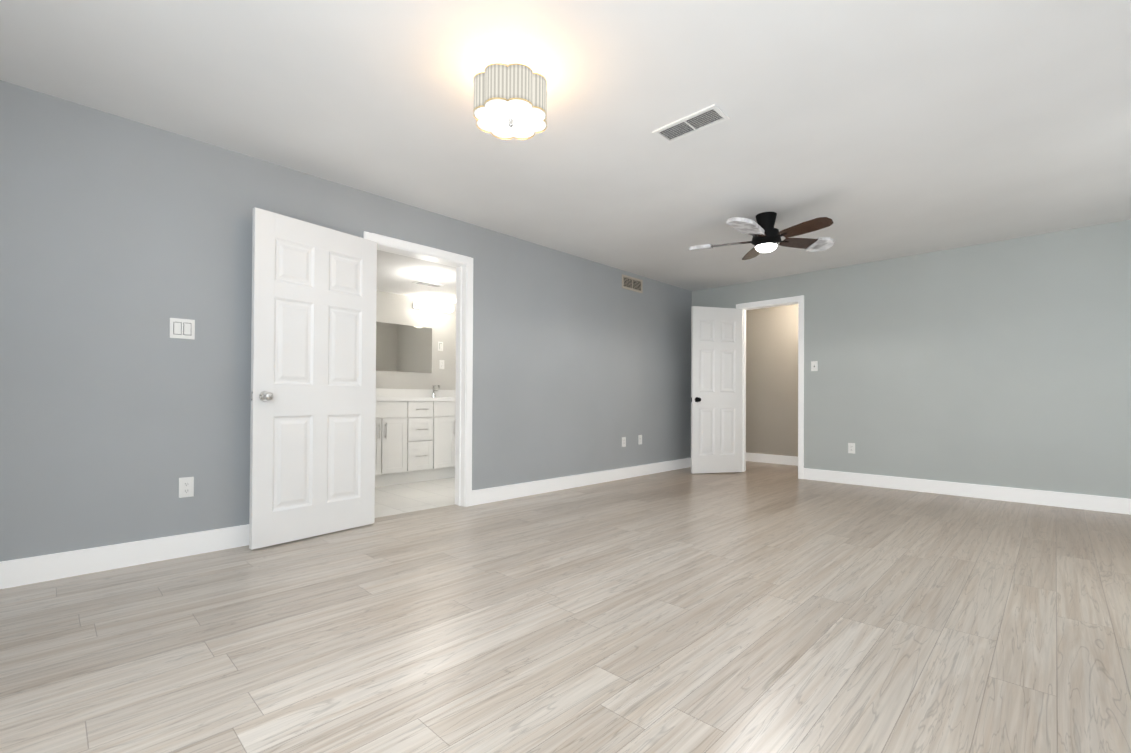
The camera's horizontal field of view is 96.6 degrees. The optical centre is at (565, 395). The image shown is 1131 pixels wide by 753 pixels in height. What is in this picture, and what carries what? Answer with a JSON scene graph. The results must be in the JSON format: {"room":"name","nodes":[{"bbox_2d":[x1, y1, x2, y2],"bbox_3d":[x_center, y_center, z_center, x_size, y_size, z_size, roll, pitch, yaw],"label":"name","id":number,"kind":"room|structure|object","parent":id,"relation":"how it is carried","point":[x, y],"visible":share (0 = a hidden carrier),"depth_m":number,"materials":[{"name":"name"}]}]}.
{"room":"empty bedroom","nodes":[
{"label":"empty bedroom","id":0,"kind":"room"},
{"bbox_2d":[0,80,691,561],"bbox_3d":[-0.380,-0.263,4.914,0.140,2.440,8.710,0,-1,44],"label":"wall","id":1,"kind":"structure","parent":0,"point":[122,242],"depth_m":2.93,"materials":[{"name":"paint"}]},
{"bbox_2d":[0,524,248,588],"bbox_3d":[-2.366,0.864,2.755,0.018,0.130,2.532,0,-1,44],"label":"baseboard","id":2,"kind":"structure","parent":1,"relation":"attached to","point":[31,570],"depth_m":2.70,"materials":[{"name":"paint"}]},
{"bbox_2d":[170,318,194,339],"bbox_3d":[-2.218,-0.389,2.916,0.009,0.115,0.116,0,-1,44],"label":"double light switch","id":3,"kind":"object","parent":1,"relation":"attached to","point":[182,328],"visible":1,"depth_m":2.92,"materials":[{"name":"white plastic"}]},
{"bbox_2d":[179,477,193,497],"bbox_3d":[-2.204,0.531,2.929,0.008,0.115,0.070,0,-1,44],"label":"electrical outlet","id":4,"kind":"object","parent":1,"relation":"attached to","point":[186,486],"visible":1,"depth_m":2.93,"materials":[{"name":"white plastic"}]},
{"bbox_2d":[249,207,376,549],"bbox_3d":[-1.643,-0.103,3.371,0.178,2.059,0.835,0,-1,36],"label":"bathroom door","id":5,"kind":"structure","parent":1,"relation":"in","point":[313,391],"depth_m":3.31,"materials":[{"name":"paint"}]},
{"bbox_2d":[363,231,472,506],"bbox_3d":[-1.200,-0.128,4.071,0.172,2.146,0.962,0,-1,44],"label":"door frame","id":6,"kind":"structure","parent":1,"relation":"attached to","point":[463,264],"depth_m":4.33,"materials":[{"name":"paint"}]},
{"bbox_2d":[472,458,690,505],"bbox_3d":[0.471,0.902,5.672,0.018,0.130,3.682,0,-1,44],"label":"baseboard","id":7,"kind":"structure","parent":1,"relation":"attached to","point":[494,494],"depth_m":5.21,"materials":[{"name":"paint"}]},
{"bbox_2d":[622,437,625,446],"bbox_3d":[0.684,0.540,5.899,0.008,0.115,0.070,0,-1,44],"label":"electrical outlet","id":8,"kind":"object","parent":1,"relation":"attached to","point":[623,441],"visible":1,"depth_m":5.89,"materials":[{"name":"white plastic"}]},
{"bbox_2d":[622,274,642,292],"bbox_3d":[0.800,-1.338,6.023,0.009,0.160,0.401,0,-1,44],"label":"air vent","id":9,"kind":"object","parent":1,"relation":"in","point":[632,284],"visible":1,"depth_m":6.02,"materials":[{"name":"beige metal"}]},
{"bbox_2d":[638,435,641,444],"bbox_3d":[0.911,0.533,6.132,0.008,0.115,0.070,0,-1,44],"label":"electrical outlet","id":10,"kind":"object","parent":1,"relation":"attached to","point":[639,439],"visible":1,"depth_m":6.12,"materials":[{"name":"white plastic"}]},
{"bbox_2d":[376,291,455,389],"bbox_3d":[-2.399,-0.129,5.635,0.140,2.160,3.130,0,-1,44],"label":"wall","id":11,"kind":"structure","parent":0,"point":[392,308],"depth_m":6.20,"materials":[{"name":"paint"}]},
{"bbox_2d":[376,322,431,372],"bbox_3d":[-2.118,-0.571,5.817,0.005,0.560,1.295,0,-1,44],"label":"bathroom mirror","id":12,"kind":"object","parent":11,"relation":"attached to","point":[403,348],"visible":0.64,"depth_m":6.00,"materials":[{"name":"clear glass"}]},
{"bbox_2d":[413,301,452,312],"bbox_3d":[-1.618,-1.095,6.220,0.164,0.100,0.500,0,-1,44],"label":"sconce","id":13,"kind":"object","parent":11,"relation":"attached to","point":[423,305],"visible":1,"depth_m":6.19,"materials":[{"name":"white glass"}]},
{"bbox_2d":[438,342,442,350],"bbox_3d":[-1.579,-0.628,6.371,0.009,0.115,0.070,0,-1,44],"label":"bathroom light switch","id":14,"kind":"object","parent":11,"relation":"attached to","point":[440,346],"visible":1,"depth_m":6.36,"materials":[{"name":"white plastic"}]},
{"bbox_2d":[439,360,443,368],"bbox_3d":[-1.566,-0.398,6.384,0.008,0.115,0.070,0,-1,44],"label":"bathroom light switch","id":15,"kind":"object","parent":11,"relation":"attached to","point":[441,364],"visible":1,"depth_m":6.38,"materials":[{"name":"white plastic"}]},
{"bbox_2d":[377,250,455,303],"bbox_3d":[-1.744,-1.260,5.013,1.950,0.100,3.130,0,-1,44],"label":"ceiling","id":16,"kind":"structure","parent":0,"point":[398,274],"depth_m":5.13,"materials":[{"name":"paint"}]},
{"bbox_2d":[412,280,443,287],"bbox_3d":[-1.474,-1.200,5.412,0.150,0.011,0.301,0,-1,44],"label":"ceiling vent","id":17,"kind":"object","parent":16,"relation":"in","point":[425,283],"visible":1,"depth_m":5.40,"materials":[{"name":"white metal"}]},
{"bbox_2d":[0,461,1130,752],"bbox_3d":[0.829,0.984,3.723,7.430,0.060,8.710,0,-1,44],"label":"floor","id":18,"kind":"structure","parent":0,"point":[762,607],"depth_m":2.00,"materials":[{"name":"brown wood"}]},
{"bbox_2d":[375,385,455,486],"bbox_3d":[-1.820,0.407,5.678,0.610,1.095,1.950,0,-1,44],"label":"bathroom vanity","id":19,"kind":"object","parent":18,"relation":"on","point":[414,435],"visible":0.56,"depth_m":5.51,"materials":[{"name":"paint"}]},
{"bbox_2d":[0,0,1130,290],"bbox_3d":[1.541,-1.538,3.063,5.480,0.100,8.710,0,-1,44],"label":"ceiling","id":20,"kind":"structure","parent":0,"point":[876,130],"depth_m":2.60,"materials":[{"name":"paint"}]},
{"bbox_2d":[473,63,546,139],"bbox_3d":[-0.253,-1.376,2.336,0.335,0.254,0.335,0,-1,44],"label":"drum ceiling light","id":21,"kind":"object","parent":20,"relation":"attached to","point":[507,117],"visible":1,"depth_m":2.24,"materials":[{"name":"fabric"}]},
{"bbox_2d":[652,104,729,143],"bbox_3d":[0.686,-1.490,2.771,0.381,0.010,0.170,0,-1,44],"label":"ceiling vent","id":22,"kind":"object","parent":20,"relation":"in","point":[700,120],"visible":1,"depth_m":2.76,"materials":[{"name":"white metal"}]},
{"bbox_2d":[689,212,833,259],"bbox_3d":[1.595,-1.328,4.105,1.118,0.301,1.161,0,-1,44],"label":"ceiling fan","id":23,"kind":"object","parent":20,"relation":"hanging from","point":[765,234],"visible":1,"depth_m":4.05,"materials":[{"name":"black metal"}]},
{"bbox_2d":[746,304,797,456],"bbox_3d":[3.590,-0.225,7.031,2.600,2.440,0.140,0,-1,44],"label":"wall","id":24,"kind":"structure","parent":0,"point":[772,380],"depth_m":7.45,"materials":[{"name":"paint"}]},
{"bbox_2d":[746,453,797,465],"bbox_3d":[3.527,0.929,6.966,2.602,0.130,0.018,0,-1,44],"label":"baseboard","id":25,"kind":"structure","parent":24,"relation":"attached to","point":[754,457],"depth_m":7.42,"materials":[{"name":"paint"}]},
{"bbox_2d":[692,219,1130,498],"bbox_3d":[3.715,-0.239,5.194,5.340,2.440,0.140,0,-1,44],"label":"wall","id":26,"kind":"structure","parent":0,"point":[1004,363],"depth_m":4.85,"materials":[{"name":"paint"}]},
{"bbox_2d":[691,306,741,473],"bbox_3d":[1.923,-0.075,6.380,0.713,2.089,0.178,0,0,-14],"label":"hall door","id":27,"kind":"structure","parent":26,"relation":"in","point":[716,389],"depth_m":6.36,"materials":[{"name":"paint"}]},
{"bbox_2d":[736,295,803,478],"bbox_3d":[2.570,-0.104,6.305,0.842,2.175,0.172,0,-1,44],"label":"door frame","id":28,"kind":"structure","parent":26,"relation":"attached to","point":[798,300],"depth_m":6.01,"materials":[{"name":"paint"}]},
{"bbox_2d":[811,361,817,370],"bbox_3d":[2.901,-0.348,5.876,0.070,0.115,0.017,0,-1,44],"label":"light switch","id":29,"kind":"object","parent":26,"relation":"attached to","point":[814,365],"visible":1,"depth_m":5.88,"materials":[{"name":"white plastic"}]},
{"bbox_2d":[848,443,854,453],"bbox_3d":[3.180,0.581,5.598,0.070,0.115,0.008,0,-1,44],"label":"electrical outlet","id":30,"kind":"object","parent":26,"relation":"attached to","point":[851,447],"visible":1,"depth_m":5.60,"materials":[{"name":"white plastic"}]},
{"bbox_2d":[804,468,1130,514],"bbox_3d":[4.123,0.914,4.670,3.662,0.130,0.018,0,-1,44],"label":"baseboard","id":31,"kind":"structure","parent":26,"relation":"attached to","point":[1039,497],"depth_m":4.80,"materials":[{"name":"paint"}]}
]}

